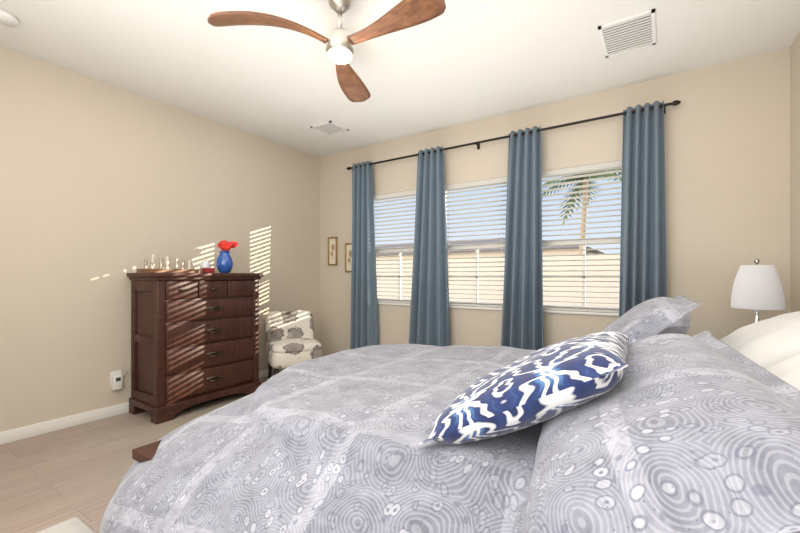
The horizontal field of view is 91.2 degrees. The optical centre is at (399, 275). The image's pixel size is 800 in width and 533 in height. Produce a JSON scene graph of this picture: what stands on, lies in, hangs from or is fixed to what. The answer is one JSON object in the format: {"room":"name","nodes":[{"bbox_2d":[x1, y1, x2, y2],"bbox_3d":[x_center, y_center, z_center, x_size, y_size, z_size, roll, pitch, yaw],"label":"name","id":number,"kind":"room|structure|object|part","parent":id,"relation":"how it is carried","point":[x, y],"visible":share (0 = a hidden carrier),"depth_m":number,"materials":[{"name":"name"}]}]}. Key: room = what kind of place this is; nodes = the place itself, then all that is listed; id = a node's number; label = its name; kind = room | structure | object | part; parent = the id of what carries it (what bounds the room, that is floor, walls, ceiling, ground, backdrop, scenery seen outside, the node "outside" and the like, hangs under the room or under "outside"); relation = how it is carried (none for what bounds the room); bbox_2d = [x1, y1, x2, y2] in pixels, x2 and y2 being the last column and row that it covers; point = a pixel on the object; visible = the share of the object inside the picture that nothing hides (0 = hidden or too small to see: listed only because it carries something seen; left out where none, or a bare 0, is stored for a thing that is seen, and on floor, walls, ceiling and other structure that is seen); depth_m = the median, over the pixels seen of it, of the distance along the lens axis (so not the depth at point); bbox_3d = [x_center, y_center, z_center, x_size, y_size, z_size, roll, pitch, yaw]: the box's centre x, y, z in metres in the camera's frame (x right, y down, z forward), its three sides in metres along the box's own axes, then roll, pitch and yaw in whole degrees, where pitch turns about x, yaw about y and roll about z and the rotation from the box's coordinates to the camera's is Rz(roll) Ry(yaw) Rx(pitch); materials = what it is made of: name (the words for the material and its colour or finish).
{"room":"bedroom","nodes":[
{"label":"bedroom","id":0,"kind":"room"},
{"bbox_2d":[0,375,273,532],"bbox_3d":[-0.360,1.173,2.163,4.760,0.060,4.500,0,0,34],"label":"floor","id":1,"kind":"structure","parent":0,"point":[49,479],"depth_m":2.35,"materials":[{"name":"brown wood"}]},
{"bbox_2d":[36,516,95,532],"bbox_3d":[-1.278,1.129,1.093,1.280,0.027,1.000,0,0,34],"label":"rug","id":2,"kind":"object","parent":1,"relation":"on","point":[76,524],"visible":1,"depth_m":1.75,"materials":[{"name":"white fabric"}]},
{"bbox_2d":[127,272,262,423],"bbox_3d":[-1.800,0.557,3.532,0.495,1.168,0.980,0,0,34],"label":"dresser","id":3,"kind":"object","parent":1,"relation":"on","point":[194,338],"visible":1,"depth_m":3.26,"materials":[{"name":"brown wood"}]},
{"bbox_2d":[137,254,198,272],"bbox_3d":[-1.952,-0.104,3.309,0.260,0.152,0.380,0,0,34],"label":"tray","id":4,"kind":"object","parent":3,"relation":"on","point":[161,269],"visible":1,"depth_m":3.24,"materials":[{"name":"brown wood"}]},
{"bbox_3d":[-1.785,0.116,3.201,0.038,0.145,0.257,0,0,34],"label":"drawer","id":5,"kind":"part","parent":3,"relation":"part of","materials":[{"name":"brown wood"}]},
{"bbox_3d":[-1.804,0.021,3.535,0.476,0.025,0.950,0,0,34],"label":"mould","id":6,"kind":"part","parent":3,"relation":"part of","materials":[{"name":"brown wood"}]},
{"bbox_2d":[200,260,210,272],"bbox_3d":[-1.810,-0.089,3.647,0.090,0.122,0.090,0,0,34],"label":"glass cloche","id":7,"kind":"object","parent":3,"relation":"on","point":[205,264],"visible":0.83,"depth_m":3.61,"materials":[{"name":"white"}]},
{"bbox_2d":[202,268,214,272],"bbox_3d":[-1.755,-0.051,3.586,0.080,0.045,0.080,0,0,34],"label":"trinket box","id":8,"kind":"object","parent":3,"relation":"on","point":[208,270],"visible":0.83,"depth_m":3.56,"materials":[{"name":"red"}]},
{"bbox_3d":[-1.637,0.288,3.423,0.038,0.160,0.790,0,0,34],"label":"drawer","id":9,"kind":"part","parent":3,"relation":"part of","materials":[{"name":"brown wood"}]},
{"bbox_3d":[-1.637,0.478,3.423,0.038,0.180,0.790,0,0,34],"label":"drawer","id":10,"kind":"part","parent":3,"relation":"part of","materials":[{"name":"brown wood"}]},
{"bbox_3d":[-1.637,0.683,3.423,0.038,0.190,0.790,0,0,34],"label":"drawer","id":11,"kind":"part","parent":3,"relation":"part of","materials":[{"name":"brown wood"}]},
{"bbox_3d":[-1.637,0.895,3.423,0.038,0.195,0.790,0,0,34],"label":"drawer","id":12,"kind":"part","parent":3,"relation":"part of","materials":[{"name":"brown wood"}]},
{"bbox_3d":[-1.637,0.116,3.423,0.038,0.145,0.257,0,0,34],"label":"drawer","id":13,"kind":"part","parent":3,"relation":"part of","materials":[{"name":"brown wood"}]},
{"bbox_3d":[-1.609,0.284,3.405,0.028,0.035,0.130,0,0,34],"label":"handle","id":14,"kind":"part","parent":3,"relation":"part of","materials":[{"name":"brown metal"}]},
{"bbox_3d":[-1.609,0.474,3.405,0.028,0.035,0.130,0,0,34],"label":"handle","id":15,"kind":"part","parent":3,"relation":"part of","materials":[{"name":"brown metal"}]},
{"bbox_3d":[-1.609,0.679,3.405,0.028,0.035,0.130,0,0,34],"label":"handle","id":16,"kind":"part","parent":3,"relation":"part of","materials":[{"name":"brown metal"}]},
{"bbox_3d":[-1.609,0.891,3.405,0.028,0.035,0.130,0,0,34],"label":"handle","id":17,"kind":"part","parent":3,"relation":"part of","materials":[{"name":"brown metal"}]},
{"bbox_2d":[216,240,237,272],"bbox_3d":[-1.646,-0.182,3.733,0.184,0.309,0.216,0,0,34],"label":"vase","id":18,"kind":"object","parent":3,"relation":"on","point":[224,262],"visible":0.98,"depth_m":3.66,"materials":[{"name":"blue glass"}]},
{"bbox_3d":[-1.489,0.116,3.645,0.038,0.145,0.257,0,0,34],"label":"drawer","id":19,"kind":"part","parent":3,"relation":"part of","materials":[{"name":"brown wood"}]},
{"bbox_2d":[265,310,322,378],"bbox_3d":[-1.150,0.766,4.233,0.530,0.750,0.583,0,0,-26],"label":"chair","id":20,"kind":"object","parent":1,"relation":"on","point":[289,339],"visible":0.96,"depth_m":4.26,"materials":[{"name":"white fabric"}]},
{"bbox_3d":[-1.139,0.843,4.209,0.659,0.200,0.659,0,0,34],"label":"seat","id":21,"kind":"part","parent":20,"relation":"part of","materials":[{"name":"beige fabric"}]},
{"bbox_2d":[267,337,321,354],"bbox_3d":[-1.125,0.743,4.182,0.593,0.110,0.608,0,0,34],"label":"cushion","id":22,"kind":"object","parent":20,"relation":"on","point":[275,345],"depth_m":4.03,"materials":[{"name":"beige fabric"}]},
{"bbox_2d":[99,294,799,532],"bbox_3d":[0.356,0.516,1.753,2.806,1.247,2.287,0,0,34],"label":"bed","id":23,"kind":"object","parent":1,"relation":"on","point":[649,416],"visible":1,"depth_m":0.99,"materials":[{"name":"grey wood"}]},
{"bbox_2d":[417,331,632,445],"bbox_3d":[0.397,0.318,1.154,0.509,0.308,0.577,0,0,34],"label":"pillow","id":24,"kind":"object","parent":23,"relation":"on","point":[543,396],"depth_m":0.94,"materials":[{"name":"blue fabric"}]},
{"bbox_2d":[704,310,799,396],"bbox_3d":[1.553,0.303,1.608,0.433,0.309,0.740,0,0,34],"label":"pillow","id":25,"kind":"object","parent":23,"relation":"on","point":[769,342],"depth_m":1.47,"materials":[{"name":"fabric"}]},
{"bbox_3d":[2.083,0.832,2.313,0.520,0.617,0.620,0,0,34],"label":"nightstand","id":26,"kind":"object","parent":1,"relation":"on","visible":0},
{"bbox_2d":[731,259,784,322],"bbox_3d":[2.111,0.209,2.318,0.239,0.625,0.239,0,0,34],"label":"lamp","id":27,"kind":"object","parent":26,"relation":"on","point":[756,288],"visible":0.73,"depth_m":2.24,"materials":[{"name":"white fabric"}]},
{"bbox_2d":[0,46,319,431],"bbox_3d":[-2.319,-0.207,3.380,0.150,2.700,4.350,0,0,34],"label":"wall","id":28,"kind":"structure","parent":0,"point":[105,188],"depth_m":3.16,"materials":[{"name":"paint"}]},
{"bbox_2d":[110,369,127,389],"bbox_3d":[-2.305,0.853,3.224,0.045,0.151,0.116,0,0,34],"label":"electrical outlet","id":29,"kind":"object","parent":28,"relation":"attached to","point":[116,379],"visible":1,"depth_m":3.20,"materials":[{"name":"white plastic"}]},
{"bbox_3d":[-2.331,0.838,3.220,0.006,0.120,0.080,0,0,34],"label":"plate","id":30,"kind":"part","parent":29,"relation":"part of","materials":[{"name":"white plastic"}]},
{"bbox_3d":[-2.280,0.807,3.250,0.006,0.059,0.045,0,0,34],"label":"cord","id":31,"kind":"part","parent":29,"relation":"part of","materials":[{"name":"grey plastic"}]},
{"bbox_2d":[0,368,283,444],"bbox_3d":[-2.210,1.101,3.397,0.013,0.085,4.140,0,0,34],"label":"baseboard","id":32,"kind":"structure","parent":28,"relation":"attached to","point":[17,434],"depth_m":2.93,"materials":[{"name":"white"}]},
{"bbox_2d":[0,0,799,156],"bbox_3d":[-0.360,-1.587,2.163,4.760,0.060,4.500,0,0,34],"label":"ceiling","id":33,"kind":"structure","parent":0,"point":[457,62],"depth_m":2.75,"materials":[{"name":"paint"}]},
{"bbox_2d":[0,9,18,26],"bbox_3d":[-2.371,-1.542,2.338,0.140,0.029,0.140,0,0,34],"label":"smoke detector","id":34,"kind":"object","parent":33,"relation":"attached to","point":[9,19],"visible":1,"depth_m":2.34,"materials":[{"name":"white plastic"}]},
{"bbox_2d":[207,0,445,101],"bbox_3d":[-0.224,-1.371,2.116,1.081,0.368,1.149,0,0,34],"label":"ceiling fan","id":35,"kind":"object","parent":33,"relation":"hanging from","point":[339,42],"visible":1,"depth_m":2.04,"materials":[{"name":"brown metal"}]},
{"bbox_3d":[-0.676,-1.282,2.043,0.410,0.072,0.527,0,0,34],"label":"blade","id":36,"kind":"part","parent":35,"relation":"part of","materials":[{"name":"brown wood"}]},
{"bbox_3d":[-0.332,-1.409,2.169,0.024,0.115,0.024,0,0,34],"label":"rod","id":37,"kind":"part","parent":35,"relation":"part of","materials":[{"name":"silver metal"}]},
{"bbox_3d":[-0.332,-1.292,2.169,0.160,0.140,0.160,0,0,34],"label":"motor","id":38,"kind":"part","parent":35,"relation":"part of","materials":[{"name":"silver metal"}]},
{"bbox_3d":[-0.312,-1.282,2.534,0.365,0.072,0.552,0,0,34],"label":"blade","id":39,"kind":"part","parent":35,"relation":"part of","materials":[{"name":"brown wood"}]},
{"bbox_3d":[-0.039,-1.282,1.962,0.604,0.072,0.194,0,0,34],"label":"blade","id":40,"kind":"part","parent":35,"relation":"part of","materials":[{"name":"brown wood"}]},
{"bbox_2d":[311,121,348,135],"bbox_3d":[-0.737,-1.550,4.122,0.280,0.011,0.280,0,0,34],"label":"ceiling vent","id":41,"kind":"object","parent":33,"relation":"in","point":[329,128],"visible":1,"depth_m":4.11,"materials":[{"name":"white plastic"}]},
{"bbox_2d":[598,9,655,57],"bbox_3d":[1.470,-1.550,2.529,0.300,0.011,0.400,0,0,34],"label":"ceiling vent","id":42,"kind":"object","parent":33,"relation":"in","point":[630,33],"visible":1,"depth_m":2.51,"materials":[{"name":"white plastic"}]},
{"bbox_2d":[320,48,789,355],"bbox_3d":[0.836,-0.207,3.956,4.760,2.700,0.110,0,0,34],"label":"wall","id":43,"kind":"structure","parent":0,"point":[727,159],"depth_m":3.02,"materials":[{"name":"paint"}]},
{"bbox_2d":[328,237,336,264],"bbox_3d":[-0.861,-0.317,5.007,0.150,0.360,0.020,0,0,34],"label":"picture","id":44,"kind":"object","parent":43,"relation":"attached to","point":[332,250],"visible":1,"depth_m":5.01,"materials":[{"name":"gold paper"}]},
{"bbox_2d":[330,243,334,258],"bbox_3d":[-0.862,-0.314,5.009,0.068,0.195,0.008,0,0,34],"label":"print","id":45,"kind":"object","parent":44,"relation":"attached to","point":[332,245],"depth_m":5.01,"materials":[{"name":"beige paper"}]},
{"bbox_2d":[345,243,351,271],"bbox_3d":[-0.620,-0.227,4.846,0.150,0.360,0.020,0,0,34],"label":"picture","id":46,"kind":"object","parent":43,"relation":"attached to","point":[348,254],"visible":0.65,"depth_m":4.86,"materials":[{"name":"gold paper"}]},
{"bbox_2d":[347,249,351,265],"bbox_3d":[-0.620,-0.224,4.848,0.068,0.195,0.008,0,0,34],"label":"print","id":47,"kind":"object","parent":46,"relation":"attached to","point":[349,251],"depth_m":4.85,"materials":[{"name":"beige paper"}]},
{"bbox_2d":[377,302,410,305],"bbox_3d":[-0.035,0.321,4.499,0.930,0.024,0.077,0,0,34],"label":"window sill","id":48,"kind":"structure","parent":43,"relation":"attached to","point":[392,303],"depth_m":4.48,"materials":[{"name":"white"}]},
{"bbox_2d":[374,190,415,302],"bbox_3d":[-0.017,-0.322,4.525,0.930,1.270,0.106,0,0,34],"label":"window","id":49,"kind":"structure","parent":43,"relation":"in","point":[398,250],"depth_m":4.54,"materials":[{"name":"white plastic"}]},
{"bbox_2d":[449,305,502,310],"bbox_3d":[0.756,0.321,3.972,0.810,0.024,0.077,0,0,34],"label":"window sill","id":50,"kind":"structure","parent":43,"relation":"attached to","point":[477,307],"depth_m":3.93,"materials":[{"name":"white"}]},
{"bbox_2d":[445,177,506,307],"bbox_3d":[0.773,-0.322,3.998,0.810,1.270,0.106,0,0,34],"label":"window","id":51,"kind":"structure","parent":43,"relation":"in","point":[477,184],"depth_m":3.97,"materials":[{"name":"white plastic"}]},
{"bbox_2d":[346,100,680,349],"bbox_3d":[0.733,-0.104,3.856,3.300,2.465,0.168,0,0,34],"label":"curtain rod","id":52,"kind":"object","parent":43,"relation":"attached to","point":[643,275],"visible":0.79,"depth_m":3.59,"materials":[{"name":"black"}]},
{"bbox_3d":[-0.432,-0.104,4.618,0.408,2.465,0.143,0,0,34],"label":"curtain panel","id":53,"kind":"part","parent":52,"relation":"part of","materials":[{"name":"blue fabric"}]},
{"bbox_3d":[0.296,-0.104,4.132,0.551,2.465,0.142,0,0,34],"label":"curtain panel","id":54,"kind":"part","parent":52,"relation":"part of","materials":[{"name":"blue fabric"}]},
{"bbox_3d":[1.113,-0.104,3.587,0.438,2.465,0.143,0,0,34],"label":"curtain panel","id":55,"kind":"part","parent":52,"relation":"part of","materials":[{"name":"blue fabric"}]},
{"bbox_3d":[1.892,-0.104,3.068,0.345,2.465,0.142,0,0,34],"label":"curtain panel","id":56,"kind":"part","parent":52,"relation":"part of","materials":[{"name":"blue fabric"}]},
{"bbox_2d":[543,309,618,315],"bbox_3d":[1.592,0.321,3.414,1.040,0.024,0.077,0,0,34],"label":"window sill","id":57,"kind":"structure","parent":43,"relation":"attached to","point":[582,312],"depth_m":3.40,"materials":[{"name":"white"}]},
{"bbox_2d":[541,160,621,312],"bbox_3d":[1.609,-0.322,3.440,1.040,1.270,0.106,0,0,34],"label":"window blinds","id":58,"kind":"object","parent":43,"relation":"in","point":[598,167],"depth_m":3.43,"materials":[{"name":"white plastic"}]},
{"bbox_2d":[790,31,799,312],"bbox_3d":[1.516,-0.207,0.822,0.150,2.700,4.350,0,0,34],"label":"wall","id":59,"kind":"structure","parent":0,"point":[795,176],"depth_m":2.57,"materials":[{"name":"paint"}]},
{"label":"outside","id":60,"kind":"structure","parent":0,"visible":0},
{"bbox_3d":[17.237,1.203,32.569,80.000,0.080,65.680,0,0,34],"label":"yard","id":61,"kind":"structure","parent":60,"visible":0},
{"bbox_2d":[376,248,596,259],"bbox_3d":[4.224,-0.197,32.882,22.000,2.720,12.000,0,0,34],"label":"house","id":62,"kind":"structure","parent":61,"relation":"on","point":[496,255],"depth_m":24.87,"materials":[{"name":"white"}]},
{"bbox_2d":[375,239,604,254],"bbox_3d":[4.224,-2.257,32.882,23.000,1.400,13.000,0,0,34],"label":"house roof","id":63,"kind":"structure","parent":62,"relation":"on","point":[476,242],"depth_m":28.43,"materials":[{"name":"grey"}]},
{"bbox_2d":[376,255,619,306],"bbox_3d":[-3.212,0.303,16.325,44.000,1.720,0.200,0,0,34],"label":"fence","id":64,"kind":"object","parent":61,"relation":"on","point":[391,283],"depth_m":11.27,"materials":[{"name":"white"}]},
{"bbox_2d":[579,177,587,253],"bbox_3d":[5.616,-0.956,12.121,0.367,4.208,0.224,0,0,34],"label":"trunk","id":65,"kind":"object","parent":61,"relation":"on","point":[583,215],"visible":0.35,"depth_m":12.02,"materials":[{"name":"beige plant"}]},
{"bbox_2d":[542,168,621,223],"bbox_3d":[5.869,-3.225,12.078,3.830,2.789,4.078,0,0,34],"label":"fronds","id":66,"kind":"object","parent":65,"relation":"attached to","point":[580,184],"visible":0.19,"depth_m":12.52,"materials":[{"name":"green plant"}]}
]}

